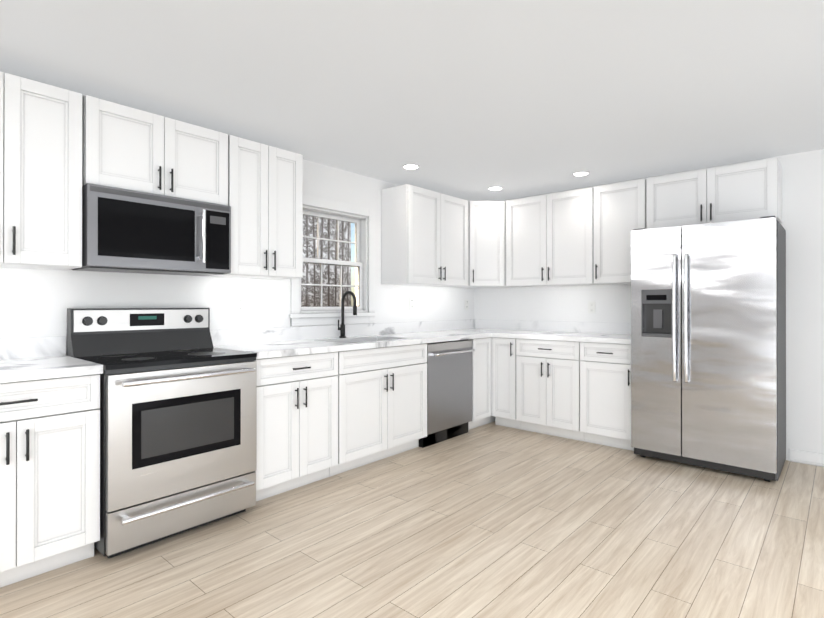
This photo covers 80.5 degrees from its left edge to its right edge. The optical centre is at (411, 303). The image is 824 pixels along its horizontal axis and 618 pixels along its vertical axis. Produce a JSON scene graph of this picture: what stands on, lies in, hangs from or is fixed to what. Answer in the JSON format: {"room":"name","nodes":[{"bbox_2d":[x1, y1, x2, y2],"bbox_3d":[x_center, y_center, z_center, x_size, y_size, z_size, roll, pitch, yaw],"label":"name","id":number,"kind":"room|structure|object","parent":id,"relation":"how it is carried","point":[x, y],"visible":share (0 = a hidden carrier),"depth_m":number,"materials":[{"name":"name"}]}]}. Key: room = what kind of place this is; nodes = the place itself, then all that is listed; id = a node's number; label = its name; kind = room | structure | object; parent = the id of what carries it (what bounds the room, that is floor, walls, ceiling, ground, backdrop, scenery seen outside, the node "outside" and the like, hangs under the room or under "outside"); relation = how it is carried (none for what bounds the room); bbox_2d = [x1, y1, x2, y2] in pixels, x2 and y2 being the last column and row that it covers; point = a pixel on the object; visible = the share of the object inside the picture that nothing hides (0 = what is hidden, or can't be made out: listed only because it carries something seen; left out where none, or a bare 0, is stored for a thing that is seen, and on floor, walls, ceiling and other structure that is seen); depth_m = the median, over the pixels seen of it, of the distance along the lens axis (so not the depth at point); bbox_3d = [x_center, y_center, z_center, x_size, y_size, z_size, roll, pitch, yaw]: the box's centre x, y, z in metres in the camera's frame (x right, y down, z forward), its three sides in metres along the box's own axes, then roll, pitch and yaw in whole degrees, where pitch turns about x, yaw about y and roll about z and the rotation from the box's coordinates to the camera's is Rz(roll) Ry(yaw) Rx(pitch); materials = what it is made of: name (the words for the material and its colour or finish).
{"room":"kitchen","nodes":[
{"label":"kitchen","id":0,"kind":"room"},
{"bbox_2d":[0,159,473,355],"bbox_3d":[-1.487,0.031,3.240,0.150,2.340,6.800,0,0,41],"label":"wall","id":1,"kind":"structure","parent":0,"point":[36,302],"depth_m":3.32,"materials":[{"name":"white paint"}]},
{"bbox_2d":[0,71,81,269],"bbox_3d":[-1.963,-0.616,2.304,0.376,0.870,0.615,0,0,41],"label":"upper cabinet","id":2,"kind":"object","parent":1,"relation":"attached to","point":[40,175],"visible":1,"depth_m":2.31,"materials":[{"name":"white wood"}]},
{"bbox_2d":[82,95,227,205],"bbox_3d":[-1.502,-0.824,2.825,0.376,0.450,0.762,0,0,41],"label":"upper cabinet","id":3,"kind":"object","parent":1,"relation":"attached to","point":[128,148],"visible":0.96,"depth_m":2.67,"materials":[{"name":"white wood"}]},
{"bbox_2d":[69,183,230,275],"bbox_3d":[-1.481,-0.388,2.806,0.431,0.416,0.758,0,0,41],"label":"microwave","id":4,"kind":"object","parent":3,"relation":"attached to","point":[126,231],"visible":0.98,"depth_m":2.65,"materials":[{"name":"silver metal"}]},
{"bbox_2d":[205,135,302,279],"bbox_3d":[-1.064,-0.613,3.320,0.376,0.870,0.553,0,0,41],"label":"upper cabinet","id":5,"kind":"object","parent":1,"relation":"attached to","point":[265,192],"visible":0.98,"depth_m":3.20,"materials":[{"name":"white wood"}]},
{"bbox_2d":[289,195,376,325],"bbox_3d":[-0.687,-0.337,4.122,0.180,1.030,0.920,0,0,41],"label":"window","id":6,"kind":"structure","parent":1,"relation":"in","point":[363,264],"depth_m":4.19,"materials":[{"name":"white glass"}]},
{"bbox_2d":[409,298,413,309],"bbox_3d":[-0.003,0.005,4.798,0.008,0.115,0.070,0,0,41],"label":"electrical outlet","id":7,"kind":"object","parent":1,"relation":"attached to","point":[411,303],"visible":1,"depth_m":4.79,"materials":[{"name":"white plastic"}]},
{"bbox_2d":[381,184,467,286],"bbox_3d":[0.156,-0.611,4.699,0.376,0.870,0.911,0,0,41],"label":"upper cabinet","id":8,"kind":"object","parent":1,"relation":"attached to","point":[424,237],"visible":1,"depth_m":4.46,"materials":[{"name":"white wood"}]},
{"bbox_2d":[465,300,468,309],"bbox_3d":[0.620,0.016,5.502,0.008,0.115,0.070,0,0,41],"label":"electrical outlet","id":9,"kind":"object","parent":1,"relation":"attached to","point":[466,304],"visible":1,"depth_m":5.50,"materials":[{"name":"white plastic"}]},
{"bbox_2d":[0,421,823,617],"bbox_3d":[0.255,1.248,1.697,4.800,0.100,6.800,0,0,41],"label":"floor","id":10,"kind":"structure","parent":0,"point":[491,520],"depth_m":2.37,"materials":[{"name":"beige wood"}]},
{"bbox_2d":[0,374,99,587],"bbox_3d":[-1.858,0.762,2.208,0.656,0.875,0.615,0,0,41],"label":"base cabinet","id":11,"kind":"object","parent":10,"relation":"on","point":[50,474],"visible":0.98,"depth_m":2.11,"materials":[{"name":"white wood"}]},
{"bbox_2d":[0,336,102,382],"bbox_3d":[-2.071,0.250,1.984,0.636,0.145,1.244,0,0,41],"label":"countertop","id":12,"kind":"structure","parent":11,"relation":"on","point":[30,358],"depth_m":2.37,"materials":[{"name":"stone"}]},
{"bbox_2d":[67,308,256,558],"bbox_3d":[-1.359,0.614,2.696,0.718,1.172,0.766,0,0,41],"label":"range","id":13,"kind":"object","parent":10,"relation":"on","point":[178,422],"visible":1,"depth_m":2.51,"materials":[{"name":"silver metal"}]},
{"bbox_2d":[255,352,337,500],"bbox_3d":[-0.929,0.764,3.258,0.656,0.875,0.635,0,0,41],"label":"base cabinet","id":14,"kind":"object","parent":10,"relation":"on","point":[297,421],"visible":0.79,"depth_m":3.05,"materials":[{"name":"white wood"}]},
{"bbox_2d":[329,343,426,476],"bbox_3d":[-0.404,0.765,3.852,0.656,0.875,0.943,0,0,41],"label":"base cabinet","id":15,"kind":"object","parent":10,"relation":"on","point":[382,413],"visible":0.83,"depth_m":3.61,"materials":[{"name":"white wood"}]},
{"bbox_2d":[210,319,495,374],"bbox_3d":[-0.086,0.355,4.210,0.660,0.345,3.186,0,0,41],"label":"countertop","id":16,"kind":"structure","parent":15,"relation":"on","point":[301,340],"depth_m":3.85,"materials":[{"name":"stone"}]},
{"bbox_2d":[338,291,356,337],"bbox_3d":[-0.533,0.092,3.977,0.194,0.388,0.089,0,0,41],"label":"faucet","id":17,"kind":"object","parent":16,"relation":"on","point":[342,327],"visible":0.98,"depth_m":4.01,"materials":[{"name":"black metal"}]},
{"bbox_2d":[419,339,474,447],"bbox_3d":[0.143,0.770,4.440,0.656,0.868,0.655,0,0,41],"label":"dishwasher","id":18,"kind":"object","parent":10,"relation":"on","point":[449,389],"visible":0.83,"depth_m":4.24,"materials":[{"name":"silver metal"}]},
{"bbox_2d":[468,337,494,429],"bbox_3d":[0.644,0.768,5.062,0.622,0.875,0.936,0,0,41],"label":"base cabinet","id":19,"kind":"object","parent":10,"relation":"on","point":[481,384],"visible":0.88,"depth_m":4.64,"materials":[{"name":"white wood"}]},
{"bbox_2d":[491,337,520,428],"bbox_3d":[1.063,0.767,4.882,0.281,0.875,0.656,0,0,41],"label":"base cabinet","id":20,"kind":"object","parent":10,"relation":"on","point":[503,381],"visible":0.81,"depth_m":4.67,"materials":[{"name":"white wood"}]},
{"bbox_2d":[496,320,630,343],"bbox_3d":[1.489,0.256,4.518,1.289,0.145,0.638,0,0,41],"label":"countertop","id":21,"kind":"structure","parent":20,"relation":"on","point":[598,332],"depth_m":4.64,"materials":[{"name":"stone"}]},
{"bbox_2d":[516,338,583,440],"bbox_3d":[1.399,0.767,4.585,0.610,0.875,0.656,0,0,41],"label":"base cabinet","id":22,"kind":"object","parent":10,"relation":"on","point":[547,387],"visible":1,"depth_m":4.36,"materials":[{"name":"white wood"}]},
{"bbox_2d":[580,342,633,450],"bbox_3d":[1.796,0.766,4.234,0.446,0.875,0.656,0,0,41],"label":"base cabinet","id":23,"kind":"object","parent":10,"relation":"on","point":[605,394],"visible":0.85,"depth_m":4.03,"materials":[{"name":"white wood"}]},
{"bbox_2d":[631,216,785,481],"bbox_3d":[2.247,0.314,3.708,0.908,1.777,0.766,0,0,41],"label":"fridge","id":24,"kind":"object","parent":10,"relation":"on","point":[708,345],"visible":1,"depth_m":3.43,"materials":[{"name":"grey metal"}]},
{"bbox_2d":[0,0,823,200],"bbox_3d":[0.255,-1.192,1.702,4.800,0.100,6.800,0,0,41],"label":"ceiling","id":25,"kind":"structure","parent":0,"point":[471,100],"depth_m":2.46,"materials":[{"name":"grey paint"}]},
{"bbox_2d":[402,164,419,169],"bbox_3d":[-0.009,-1.134,4.045,0.150,0.004,0.150,0,0,41],"label":"recessed light","id":26,"kind":"object","parent":25,"relation":"in","point":[411,166],"visible":1,"depth_m":4.03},
{"bbox_2d":[488,187,502,190],"bbox_3d":[0.823,-1.133,4.804,0.150,0.004,0.150,0,0,41],"label":"recessed light","id":27,"kind":"object","parent":25,"relation":"in","point":[495,188],"visible":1,"depth_m":4.79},
{"bbox_2d":[572,171,589,175],"bbox_3d":[1.479,-1.134,4.264,0.150,0.004,0.150,0,0,41],"label":"recessed light","id":28,"kind":"object","parent":25,"relation":"in","point":[582,173],"visible":1,"depth_m":4.24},
{"bbox_2d":[474,149,823,460],"bbox_3d":[2.458,0.033,4.190,4.500,2.340,0.150,0,0,41],"label":"wall","id":29,"kind":"structure","parent":0,"point":[802,223],"depth_m":3.69,"materials":[{"name":"white paint"}]},
{"bbox_2d":[453,201,512,287],"bbox_3d":[0.749,-0.610,5.193,0.610,0.870,0.610,0,0,41],"label":"upper cabinet","id":30,"kind":"object","parent":29,"relation":"attached to","point":[486,244],"visible":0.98,"depth_m":4.95,"materials":[{"name":"white wood"}]},
{"bbox_2d":[506,187,603,286],"bbox_3d":[1.392,-0.610,4.781,0.895,0.870,0.376,0,0,41],"label":"upper cabinet","id":31,"kind":"object","parent":29,"relation":"attached to","point":[549,239],"visible":1,"depth_m":4.63,"materials":[{"name":"white wood"}]},
{"bbox_2d":[588,301,594,312],"bbox_3d":[1.741,0.040,4.717,0.070,0.115,0.008,0,0,41],"label":"electrical outlet","id":32,"kind":"object","parent":29,"relation":"attached to","point":[591,306],"visible":1,"depth_m":4.71,"materials":[{"name":"white plastic"}]},
{"bbox_2d":[594,179,646,284],"bbox_3d":[1.893,-0.611,4.337,0.440,0.870,0.376,0,0,41],"label":"upper cabinet","id":33,"kind":"object","parent":29,"relation":"attached to","point":[619,212],"visible":0.77,"depth_m":4.24,"materials":[{"name":"white wood"}]},
{"bbox_2d":[646,158,781,228],"bbox_3d":[2.393,-0.832,3.896,0.885,0.430,0.376,0,0,41],"label":"upper cabinet","id":34,"kind":"object","parent":29,"relation":"attached to","point":[745,191],"visible":0.94,"depth_m":3.74,"materials":[{"name":"white wood"}]},
{"bbox_2d":[790,449,823,466],"bbox_3d":[3.482,1.154,3.169,1.615,0.095,0.018,0,0,41],"label":"baseboard","id":35,"kind":"structure","parent":29,"relation":"attached to","point":[807,457],"depth_m":3.63,"materials":[{"name":"white wood"}]},
{"label":"outside","id":36,"kind":"structure","parent":0,"visible":0},
{"bbox_2d":[301,215,350,306],"bbox_3d":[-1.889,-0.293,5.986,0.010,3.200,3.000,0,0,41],"label":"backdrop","id":37,"kind":"structure","parent":36,"point":[306,293],"depth_m":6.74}
]}

